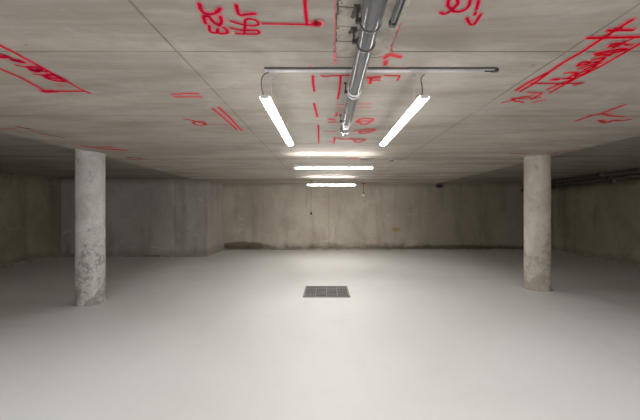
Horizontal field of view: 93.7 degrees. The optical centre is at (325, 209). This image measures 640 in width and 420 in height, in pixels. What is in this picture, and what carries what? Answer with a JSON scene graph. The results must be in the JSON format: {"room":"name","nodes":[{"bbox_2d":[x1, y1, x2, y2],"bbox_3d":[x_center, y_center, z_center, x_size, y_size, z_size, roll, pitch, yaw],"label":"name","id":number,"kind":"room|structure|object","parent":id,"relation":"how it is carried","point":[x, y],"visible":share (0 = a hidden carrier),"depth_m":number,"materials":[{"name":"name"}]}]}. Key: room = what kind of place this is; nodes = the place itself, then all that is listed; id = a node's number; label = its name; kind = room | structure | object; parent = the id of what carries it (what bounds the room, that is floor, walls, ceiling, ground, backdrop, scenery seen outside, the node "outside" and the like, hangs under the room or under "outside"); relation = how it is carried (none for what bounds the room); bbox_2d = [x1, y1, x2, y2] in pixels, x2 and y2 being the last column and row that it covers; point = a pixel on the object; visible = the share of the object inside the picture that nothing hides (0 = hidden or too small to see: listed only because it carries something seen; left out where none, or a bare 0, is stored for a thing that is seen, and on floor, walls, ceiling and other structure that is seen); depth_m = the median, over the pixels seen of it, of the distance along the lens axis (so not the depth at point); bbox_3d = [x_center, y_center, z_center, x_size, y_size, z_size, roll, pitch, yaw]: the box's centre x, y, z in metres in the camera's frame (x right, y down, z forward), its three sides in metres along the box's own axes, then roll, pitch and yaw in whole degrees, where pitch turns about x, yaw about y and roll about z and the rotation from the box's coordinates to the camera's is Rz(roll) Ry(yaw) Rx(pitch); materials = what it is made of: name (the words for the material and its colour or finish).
{"room":"parking garage","nodes":[
{"label":"parking garage","id":0,"kind":"room"},
{"bbox_2d":[0,172,60,265],"bbox_3d":[-8.375,0.228,1.200,0.250,2.685,16.400,0,0,0],"label":"wall","id":1,"kind":"structure","parent":0,"point":[30,205],"depth_m":8.32,"materials":[{"name":"concrete"}]},
{"bbox_2d":[0,256,60,267],"bbox_3d":[-8.210,1.438,1.175,0.081,0.068,16.350,0,0,0],"label":"trim","id":2,"kind":"structure","parent":1,"relation":"attached to","point":[54,256],"depth_m":8.26,"materials":[{"name":"grey concrete"}]},
{"bbox_2d":[61,179,195,255],"bbox_3d":[-6.150,0.228,10.150,4.200,2.685,1.600,0,0,0],"label":"wall","id":3,"kind":"structure","parent":0,"point":[143,216],"depth_m":9.35,"materials":[{"name":"grey concrete"}]},
{"bbox_2d":[61,255,206,256],"bbox_3d":[-5.975,1.436,9.316,4.550,0.077,0.068,0,0,0],"label":"trim","id":4,"kind":"structure","parent":3,"relation":"attached to","point":[70,255],"depth_m":9.32,"materials":[{"name":"grey concrete"}]},
{"bbox_2d":[196,180,223,256],"bbox_3d":[-3.875,0.237,10.185,0.350,2.665,1.650,0,0,0],"label":"wall","id":5,"kind":"structure","parent":0,"point":[209,194],"depth_m":9.53,"materials":[{"name":"grey concrete"}]},
{"bbox_2d":[0,0,639,183],"bbox_3d":[-0.100,-1.081,1.950,16.500,0.308,18.100,0,0,0],"label":"ceiling","id":6,"kind":"structure","parent":0,"point":[163,89],"depth_m":2.34,"materials":[{"name":"concrete"}]},
{"bbox_2d":[260,72,292,145],"bbox_3d":[-0.384,-0.812,2.545,0.071,0.246,1.375,0,0,0],"label":"tube light","id":7,"kind":"object","parent":6,"relation":"hanging from","point":[267,101],"visible":1,"depth_m":2.17,"materials":[{"name":"white plastic"}]},
{"bbox_2d":[260,97,292,145],"bbox_3d":[-0.382,-0.697,2.547,0.066,0.016,1.353,0,0,0],"label":"diffuser","id":8,"kind":"object","parent":7,"relation":"attached to","point":[268,103],"depth_m":2.26,"materials":[{"name":"white plastic"}]},
{"bbox_2d":[307,177,354,185],"bbox_3d":[0.149,-0.812,8.450,1.349,0.245,0.060,0,0,0],"label":"tube light","id":9,"kind":"object","parent":6,"relation":"hanging from","point":[315,183],"visible":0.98,"depth_m":8.43,"materials":[{"name":"white plastic"}]},
{"bbox_2d":[308,185,354,185],"bbox_3d":[0.149,-0.698,8.450,1.333,0.016,0.060,0,0,0],"label":"diffuser","id":10,"kind":"object","parent":9,"relation":"attached to","point":[308,185],"depth_m":8.45,"materials":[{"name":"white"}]},
{"bbox_2d":[295,154,372,168],"bbox_3d":[0.131,-0.812,5.010,1.304,0.245,0.052,0,0,0],"label":"tube light","id":11,"kind":"object","parent":6,"relation":"hanging from","point":[359,166],"visible":1,"depth_m":4.99,"materials":[{"name":"white plastic"}]},
{"bbox_2d":[295,168,372,168],"bbox_3d":[0.131,-0.698,5.010,1.288,0.016,0.052,0,0,0],"label":"diffuser","id":12,"kind":"object","parent":11,"relation":"attached to","point":[295,168],"depth_m":5.00,"materials":[{"name":"white plastic"}]},
{"bbox_2d":[339,0,387,135],"bbox_3d":[0.192,-0.889,-1.802,0.130,0.159,10.357,0,0,0],"label":"drain pipe","id":13,"kind":"object","parent":6,"relation":"attached to","point":[370,21],"visible":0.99,"depth_m":1.54,"materials":[{"name":"grey plastic"}]},
{"bbox_2d":[361,158,374,160],"bbox_3d":[0.748,-0.922,5.479,0.277,0.031,0.090,0,0,0],"label":"junction box","id":14,"kind":"object","parent":6,"relation":"attached to","point":[367,159],"visible":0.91,"depth_m":5.44,"materials":[{"name":"metal"}]},
{"bbox_2d":[264,67,498,72],"bbox_3d":[0.367,-0.922,1.983,1.542,0.025,0.040,0,0,0],"label":"pipe","id":15,"kind":"object","parent":6,"relation":"attached to","point":[267,69],"visible":0.97,"depth_m":1.97,"materials":[{"name":"metal"}]},
{"bbox_2d":[388,0,405,27],"bbox_3d":[0.328,-0.920,0.635,0.036,0.030,1.720,0,0,0],"label":"conduit","id":16,"kind":"object","parent":6,"relation":"attached to","point":[399,4],"visible":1,"depth_m":1.39,"materials":[{"name":"grey plastic"}]},
{"bbox_2d":[380,74,428,145],"bbox_3d":[0.617,-0.812,2.544,0.074,0.246,1.375,0,0,0],"label":"tube light","id":17,"kind":"object","parent":6,"relation":"hanging from","point":[421,99],"visible":1,"depth_m":2.19,"materials":[{"name":"white plastic"}]},
{"bbox_2d":[380,97,427,145],"bbox_3d":[0.613,-0.697,2.547,0.066,0.016,1.353,0,0,0],"label":"diffuser","id":18,"kind":"object","parent":17,"relation":"attached to","point":[419,101],"depth_m":2.26,"materials":[{"name":"white plastic"}]},
{"bbox_2d":[521,176,639,191],"bbox_3d":[7.120,-0.814,1.965,0.124,0.322,17.830,0,0,0],"label":"pipe","id":19,"kind":"object","parent":6,"relation":"hanging from","point":[629,179],"visible":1,"depth_m":7.79,"materials":[{"name":"metal"}]},
{"bbox_2d":[521,168,639,185],"bbox_3d":[7.120,-0.918,1.965,0.108,0.114,17.830,0,0,0],"label":"pipe","id":20,"kind":"object","parent":6,"relation":"hanging from","point":[602,174],"visible":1,"depth_m":7.81,"materials":[{"name":"metal"}]},
{"bbox_2d":[0,250,639,419],"bbox_3d":[-0.100,1.539,1.950,16.500,0.321,18.100,0,0,0],"label":"floor","id":21,"kind":"structure","parent":0,"point":[225,334],"depth_m":3.33,"materials":[{"name":"grey concrete"}]},
{"bbox_2d":[73,149,106,306],"bbox_3d":[-3.870,0.284,4.930,0.454,2.558,0.454,0,0,0],"label":"concrete column","id":22,"kind":"structure","parent":21,"relation":"on","point":[90,231],"depth_m":4.77,"materials":[{"name":"grey concrete"}]},
{"bbox_2d":[303,286,349,297],"bbox_3d":[0.008,1.456,5.318,0.787,0.047,0.700,0,0,0],"label":"drain grate","id":23,"kind":"object","parent":21,"relation":"in","point":[310,291],"visible":1,"depth_m":5.25,"materials":[{"name":"grey metal"}]},
{"bbox_2d":[522,155,552,291],"bbox_3d":[3.711,0.214,5.270,0.450,2.417,0.454,0,0,0],"label":"concrete column","id":24,"kind":"structure","parent":21,"relation":"on","point":[537,168],"depth_m":5.11,"materials":[{"name":"grey concrete"}]},
{"bbox_2d":[224,183,523,248],"bbox_3d":[2.125,0.228,11.025,11.850,2.685,0.250,0,0,0],"label":"wall","id":25,"kind":"structure","parent":0,"point":[454,215],"depth_m":10.90,"materials":[{"name":"concrete"}]},
{"bbox_2d":[224,248,523,249],"bbox_3d":[2.175,1.435,10.861,11.750,0.073,0.078,0,0,0],"label":"trim","id":26,"kind":"structure","parent":25,"relation":"attached to","point":[320,248],"depth_m":10.88,"materials":[{"name":"grey concrete"}]},
{"bbox_2d":[435,184,443,187],"bbox_3d":[4.117,-0.872,10.875,0.300,0.160,0.050,0,0,0],"label":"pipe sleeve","id":27,"kind":"object","parent":25,"relation":"attached to","point":[436,185],"visible":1,"depth_m":10.89,"materials":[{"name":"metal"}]},
{"bbox_2d":[551,172,639,264],"bbox_3d":[8.175,0.228,1.975,0.250,2.685,17.950,0,0,0],"label":"wall","id":28,"kind":"structure","parent":0,"point":[601,220],"depth_m":8.83,"materials":[{"name":"concrete"}]},
{"bbox_2d":[551,173,639,184],"bbox_3d":[7.360,-0.887,1.965,0.080,0.175,17.830,0,0,0],"label":"pipe","id":29,"kind":"object","parent":28,"relation":"attached to","point":[635,174],"visible":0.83,"depth_m":8.03,"materials":[{"name":"metal"}]},
{"bbox_2d":[551,250,639,266],"bbox_3d":[8.011,1.435,1.950,0.078,0.074,17.900,0,0,0],"label":"trim","id":30,"kind":"structure","parent":28,"relation":"attached to","point":[551,250],"depth_m":8.75,"materials":[{"name":"grey concrete"}]}
]}

